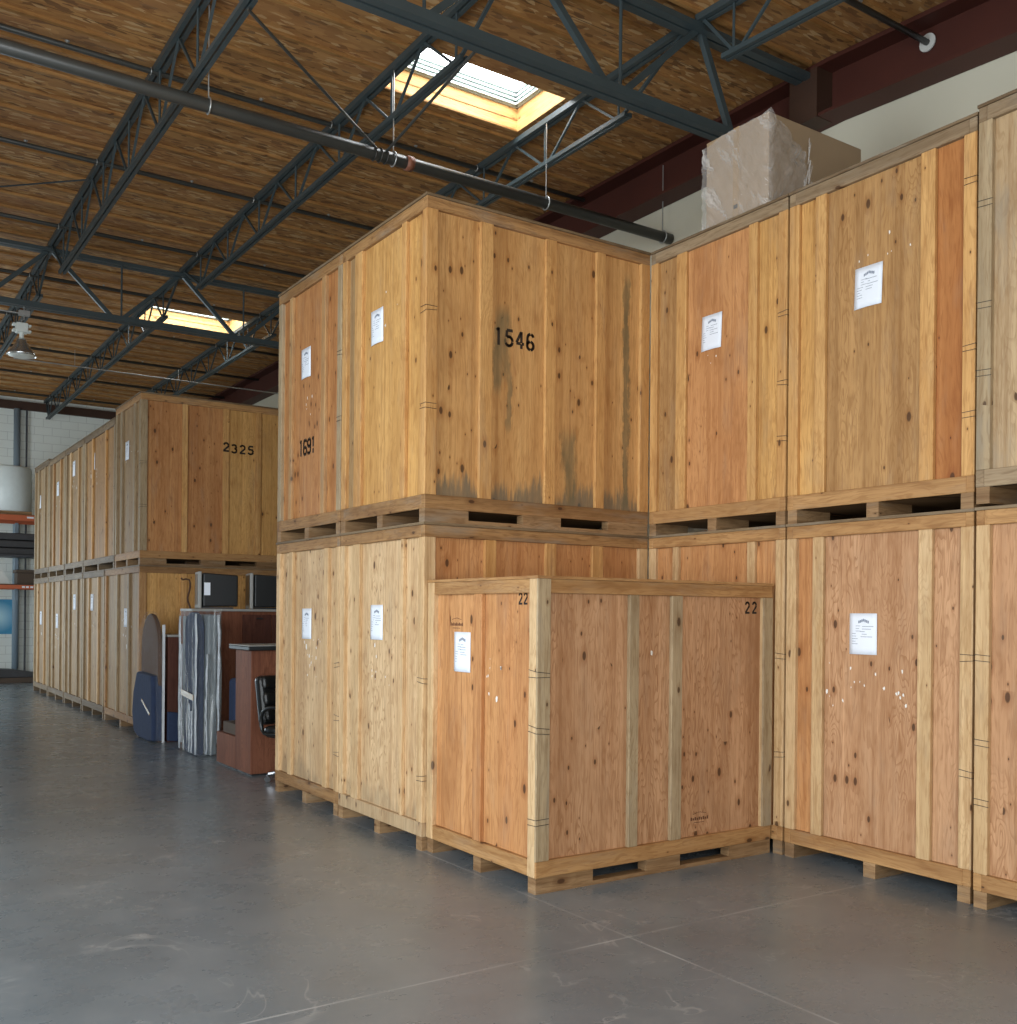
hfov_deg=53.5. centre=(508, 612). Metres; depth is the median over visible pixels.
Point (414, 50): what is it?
joist
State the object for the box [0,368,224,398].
purlin
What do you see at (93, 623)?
crate
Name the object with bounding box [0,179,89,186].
brace
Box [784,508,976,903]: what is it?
crate
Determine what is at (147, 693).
blanket
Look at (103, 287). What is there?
purlin
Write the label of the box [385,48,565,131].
skylight
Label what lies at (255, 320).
joist
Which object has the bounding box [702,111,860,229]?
cardboard box
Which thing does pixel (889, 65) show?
beam
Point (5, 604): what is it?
poster
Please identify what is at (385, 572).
crate
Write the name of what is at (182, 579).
coiled cable
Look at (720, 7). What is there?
joist
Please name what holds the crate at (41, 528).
on the crate at (40, 638)
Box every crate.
[33,577,48,695]
[34,459,50,578]
[47,575,64,702]
[49,451,65,576]
[64,573,82,709]
[65,438,84,574]
[82,570,104,718]
[83,417,170,571]
[104,565,276,726]
[115,391,277,568]
[275,534,340,815]
[277,251,342,542]
[338,521,648,850]
[341,191,650,535]
[426,575,773,894]
[648,525,786,854]
[649,194,859,535]
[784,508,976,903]
[787,112,986,523]
[973,504,1016,909]
[975,88,1016,505]
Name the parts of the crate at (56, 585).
corner post, plywood panel, rail, rail, plywood panel, plywood panel, corner post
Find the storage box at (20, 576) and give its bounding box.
[13,570,33,583]
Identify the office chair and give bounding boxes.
[255,675,275,781]
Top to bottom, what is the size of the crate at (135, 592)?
2.330 m
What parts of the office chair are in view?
backrest, armrest, seat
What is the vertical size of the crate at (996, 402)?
2.360 m
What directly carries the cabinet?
on the floor
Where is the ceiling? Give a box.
[0,0,946,408]
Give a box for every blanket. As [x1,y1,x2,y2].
[132,671,161,740]
[167,712,177,740]
[184,612,203,754]
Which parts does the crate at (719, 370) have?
rail, corner post, plywood panel, rail, rail, plywood panel, rail, lid, plywood panel, corner post, rail, rail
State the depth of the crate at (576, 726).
6.65 m
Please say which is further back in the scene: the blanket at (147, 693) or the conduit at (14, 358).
the conduit at (14, 358)
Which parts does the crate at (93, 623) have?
corner post, plywood panel, rail, plywood panel, rail, plywood panel, corner post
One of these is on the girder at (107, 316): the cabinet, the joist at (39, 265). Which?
the joist at (39, 265)
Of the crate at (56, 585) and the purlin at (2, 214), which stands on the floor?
the crate at (56, 585)
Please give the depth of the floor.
5.54 m
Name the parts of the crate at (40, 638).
corner post, plywood panel, rail, rail, plywood panel, plywood panel, corner post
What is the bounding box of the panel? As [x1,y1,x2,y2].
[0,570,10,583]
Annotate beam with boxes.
[208,0,1016,404]
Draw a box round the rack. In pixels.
[0,513,34,599]
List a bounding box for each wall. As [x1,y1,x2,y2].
[0,395,115,671]
[253,51,1016,578]
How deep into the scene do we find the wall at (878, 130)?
9.00 m
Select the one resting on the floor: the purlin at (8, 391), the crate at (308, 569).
the crate at (308, 569)
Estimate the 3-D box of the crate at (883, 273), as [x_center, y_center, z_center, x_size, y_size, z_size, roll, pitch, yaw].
[3.248,-1.799,7.177,2.084,2.360,1.429,1,0,-34]
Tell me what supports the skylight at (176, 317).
attached to the ceiling
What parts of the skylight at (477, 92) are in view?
curb trim, louvre frame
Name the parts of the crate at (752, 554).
rail, corner post, plywood panel, plywood panel, rail, lid, plywood panel, rail, corner post, rail, rail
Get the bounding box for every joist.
[0,246,50,358]
[44,271,179,419]
[47,0,257,274]
[146,300,278,395]
[179,0,493,289]
[435,31,683,206]
[695,0,845,61]
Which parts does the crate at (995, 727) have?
rail, rail, corner post, lid, rail, rail, plywood panel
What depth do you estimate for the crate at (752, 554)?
7.45 m
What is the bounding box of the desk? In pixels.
[217,643,275,775]
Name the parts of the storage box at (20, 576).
lid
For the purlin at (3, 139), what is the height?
0.084 m
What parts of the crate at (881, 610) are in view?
rail, rail, corner post, plywood panel, plywood panel, rail, rail, lid, plywood panel, corner post, rail, rail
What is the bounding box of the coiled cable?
[181,577,190,608]
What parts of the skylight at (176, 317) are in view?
curb trim, louvre frame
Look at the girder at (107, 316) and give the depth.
14.78 m
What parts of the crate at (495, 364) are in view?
rail, corner post, plywood panel, plywood panel, rail, rail, plywood panel, corner post, plywood panel, lid, plywood panel, rail, rail, plywood panel, plywood panel, corner post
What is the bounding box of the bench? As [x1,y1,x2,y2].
[0,668,32,682]
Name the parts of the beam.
bearing seat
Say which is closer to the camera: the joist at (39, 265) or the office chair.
the office chair
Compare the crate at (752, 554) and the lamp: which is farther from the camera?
the lamp
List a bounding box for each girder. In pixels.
[0,238,281,348]
[336,0,809,140]
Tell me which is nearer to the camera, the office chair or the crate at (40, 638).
the office chair
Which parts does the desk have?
drawer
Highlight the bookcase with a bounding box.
[180,609,275,745]
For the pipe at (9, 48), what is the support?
hanging from the ceiling
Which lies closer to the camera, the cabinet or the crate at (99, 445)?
the cabinet
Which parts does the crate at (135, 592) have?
corner post, plywood panel, rail, rail, plywood panel, plywood panel, corner post, plywood panel, lid, plywood panel, rail, plywood panel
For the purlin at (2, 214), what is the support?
attached to the ceiling
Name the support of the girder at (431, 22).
attached to the beam
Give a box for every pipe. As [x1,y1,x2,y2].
[0,3,673,243]
[11,408,27,670]
[844,0,935,51]
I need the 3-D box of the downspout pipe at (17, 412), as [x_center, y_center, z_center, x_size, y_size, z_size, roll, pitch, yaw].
[-11.889,-1.677,24.549,0.317,6.560,0.150,1,0,-34]
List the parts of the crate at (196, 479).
corner post, plywood panel, rail, rail, plywood panel, plywood panel, corner post, plywood panel, lid, plywood panel, rail, rail, plywood panel, plywood panel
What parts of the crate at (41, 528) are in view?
corner post, plywood panel, rail, rail, plywood panel, plywood panel, corner post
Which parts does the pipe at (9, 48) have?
hanger rod, hanger rod, hanger rod, hanger rod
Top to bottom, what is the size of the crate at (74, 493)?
2.270 m
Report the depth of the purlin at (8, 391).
24.04 m
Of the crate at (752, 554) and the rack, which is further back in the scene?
the rack
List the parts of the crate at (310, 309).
corner post, plywood panel, plywood panel, rail, rail, lid, plywood panel, corner post, rail, rail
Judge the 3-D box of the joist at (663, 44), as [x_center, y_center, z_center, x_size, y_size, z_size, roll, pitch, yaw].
[-0.926,-4.876,12.430,0.104,0.478,8.930,1,0,-34]
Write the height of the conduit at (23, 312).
0.130 m
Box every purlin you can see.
[0,23,584,201]
[0,136,374,229]
[0,212,305,277]
[0,268,278,319]
[0,311,278,356]
[0,342,258,380]
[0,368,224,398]
[0,389,120,405]
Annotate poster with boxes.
[0,599,11,633]
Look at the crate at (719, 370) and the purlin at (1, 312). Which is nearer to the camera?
the crate at (719, 370)
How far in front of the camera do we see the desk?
10.53 m
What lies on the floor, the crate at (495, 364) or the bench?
the bench
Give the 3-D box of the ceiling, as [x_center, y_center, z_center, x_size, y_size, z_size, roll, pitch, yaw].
[-5.221,-4.940,11.204,11.900,0.593,29.800,1,0,-34]
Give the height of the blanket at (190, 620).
1.690 m
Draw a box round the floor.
[0,683,1016,1023]
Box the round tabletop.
[132,614,164,742]
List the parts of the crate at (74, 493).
corner post, plywood panel, rail, rail, lid, plywood panel, plywood panel, corner post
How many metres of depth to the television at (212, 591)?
12.85 m
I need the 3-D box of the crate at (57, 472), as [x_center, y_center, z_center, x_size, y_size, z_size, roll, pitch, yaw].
[-7.671,-1.823,19.638,2.092,2.270,1.622,1,0,-34]
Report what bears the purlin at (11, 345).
attached to the ceiling
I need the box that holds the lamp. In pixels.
[6,316,36,358]
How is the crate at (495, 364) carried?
on the crate at (385, 572)
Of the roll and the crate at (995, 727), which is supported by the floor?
the crate at (995, 727)
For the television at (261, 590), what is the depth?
13.23 m
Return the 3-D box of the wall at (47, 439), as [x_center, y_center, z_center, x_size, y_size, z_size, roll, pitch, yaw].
[-13.607,-1.862,23.660,12.300,6.900,0.200,1,0,-34]
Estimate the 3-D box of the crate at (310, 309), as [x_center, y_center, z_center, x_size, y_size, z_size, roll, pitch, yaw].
[-0.926,-1.837,9.604,2.112,2.360,1.442,1,0,-34]
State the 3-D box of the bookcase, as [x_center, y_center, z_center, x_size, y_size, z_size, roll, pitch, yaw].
[-3.403,0.816,13.236,1.650,1.730,0.530,1,0,-34]
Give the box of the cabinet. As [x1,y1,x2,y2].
[164,634,180,741]
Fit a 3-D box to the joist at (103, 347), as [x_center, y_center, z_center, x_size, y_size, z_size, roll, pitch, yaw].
[-8.165,-4.932,20.024,0.104,0.498,11.510,1,0,-34]
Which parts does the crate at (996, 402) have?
rail, rail, corner post, lid, rail, rail, plywood panel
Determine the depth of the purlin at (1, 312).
18.43 m
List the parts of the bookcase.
door, door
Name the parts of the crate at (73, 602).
corner post, plywood panel, rail, rail, plywood panel, plywood panel, corner post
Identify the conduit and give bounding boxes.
[0,307,29,316]
[14,358,277,393]
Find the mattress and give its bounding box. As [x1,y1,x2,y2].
[178,612,221,754]
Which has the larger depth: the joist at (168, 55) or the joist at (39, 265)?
the joist at (39, 265)
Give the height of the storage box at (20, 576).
0.330 m
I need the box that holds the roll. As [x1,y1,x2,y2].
[0,465,31,514]
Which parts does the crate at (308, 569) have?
corner post, plywood panel, rail, lid, rail, plywood panel, plywood panel, corner post, rail, rail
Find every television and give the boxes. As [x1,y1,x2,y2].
[195,571,237,608]
[245,573,276,608]
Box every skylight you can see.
[139,306,245,332]
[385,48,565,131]
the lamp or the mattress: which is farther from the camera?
the lamp
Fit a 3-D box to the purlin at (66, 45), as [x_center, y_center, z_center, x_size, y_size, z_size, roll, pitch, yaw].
[-3.929,-5.095,9.083,11.680,0.084,0.074,1,0,-34]
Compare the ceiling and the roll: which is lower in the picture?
the roll
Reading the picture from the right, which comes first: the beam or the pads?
the beam
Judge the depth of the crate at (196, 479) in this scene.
14.48 m
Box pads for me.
[0,532,33,554]
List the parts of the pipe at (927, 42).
wall plate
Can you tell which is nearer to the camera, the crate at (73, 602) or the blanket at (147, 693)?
the blanket at (147, 693)
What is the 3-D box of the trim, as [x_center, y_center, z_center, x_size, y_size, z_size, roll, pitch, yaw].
[-13.627,-5.073,23.446,11.580,0.200,0.100,1,0,-34]
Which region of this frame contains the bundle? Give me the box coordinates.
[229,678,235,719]
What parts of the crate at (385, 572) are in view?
rail, corner post, plywood panel, rail, plywood panel, rail, plywood panel, corner post, rail, plywood panel, lid, plywood panel, rail, plywood panel, plywood panel, corner post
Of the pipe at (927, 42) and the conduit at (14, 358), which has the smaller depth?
the pipe at (927, 42)
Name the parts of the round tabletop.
panel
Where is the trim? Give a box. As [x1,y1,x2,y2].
[0,399,115,419]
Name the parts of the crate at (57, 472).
corner post, plywood panel, rail, rail, plywood panel, plywood panel, corner post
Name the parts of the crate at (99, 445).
corner post, plywood panel, rail, plywood panel, rail, lid, plywood panel, corner post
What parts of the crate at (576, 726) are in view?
corner post, plywood panel, rail, rail, plywood panel, corner post, plywood panel, lid, rail, plywood panel, rail, plywood panel, corner post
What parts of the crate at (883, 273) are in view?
rail, corner post, plywood panel, rail, plywood panel, rail, rail, lid, plywood panel, corner post, rail, rail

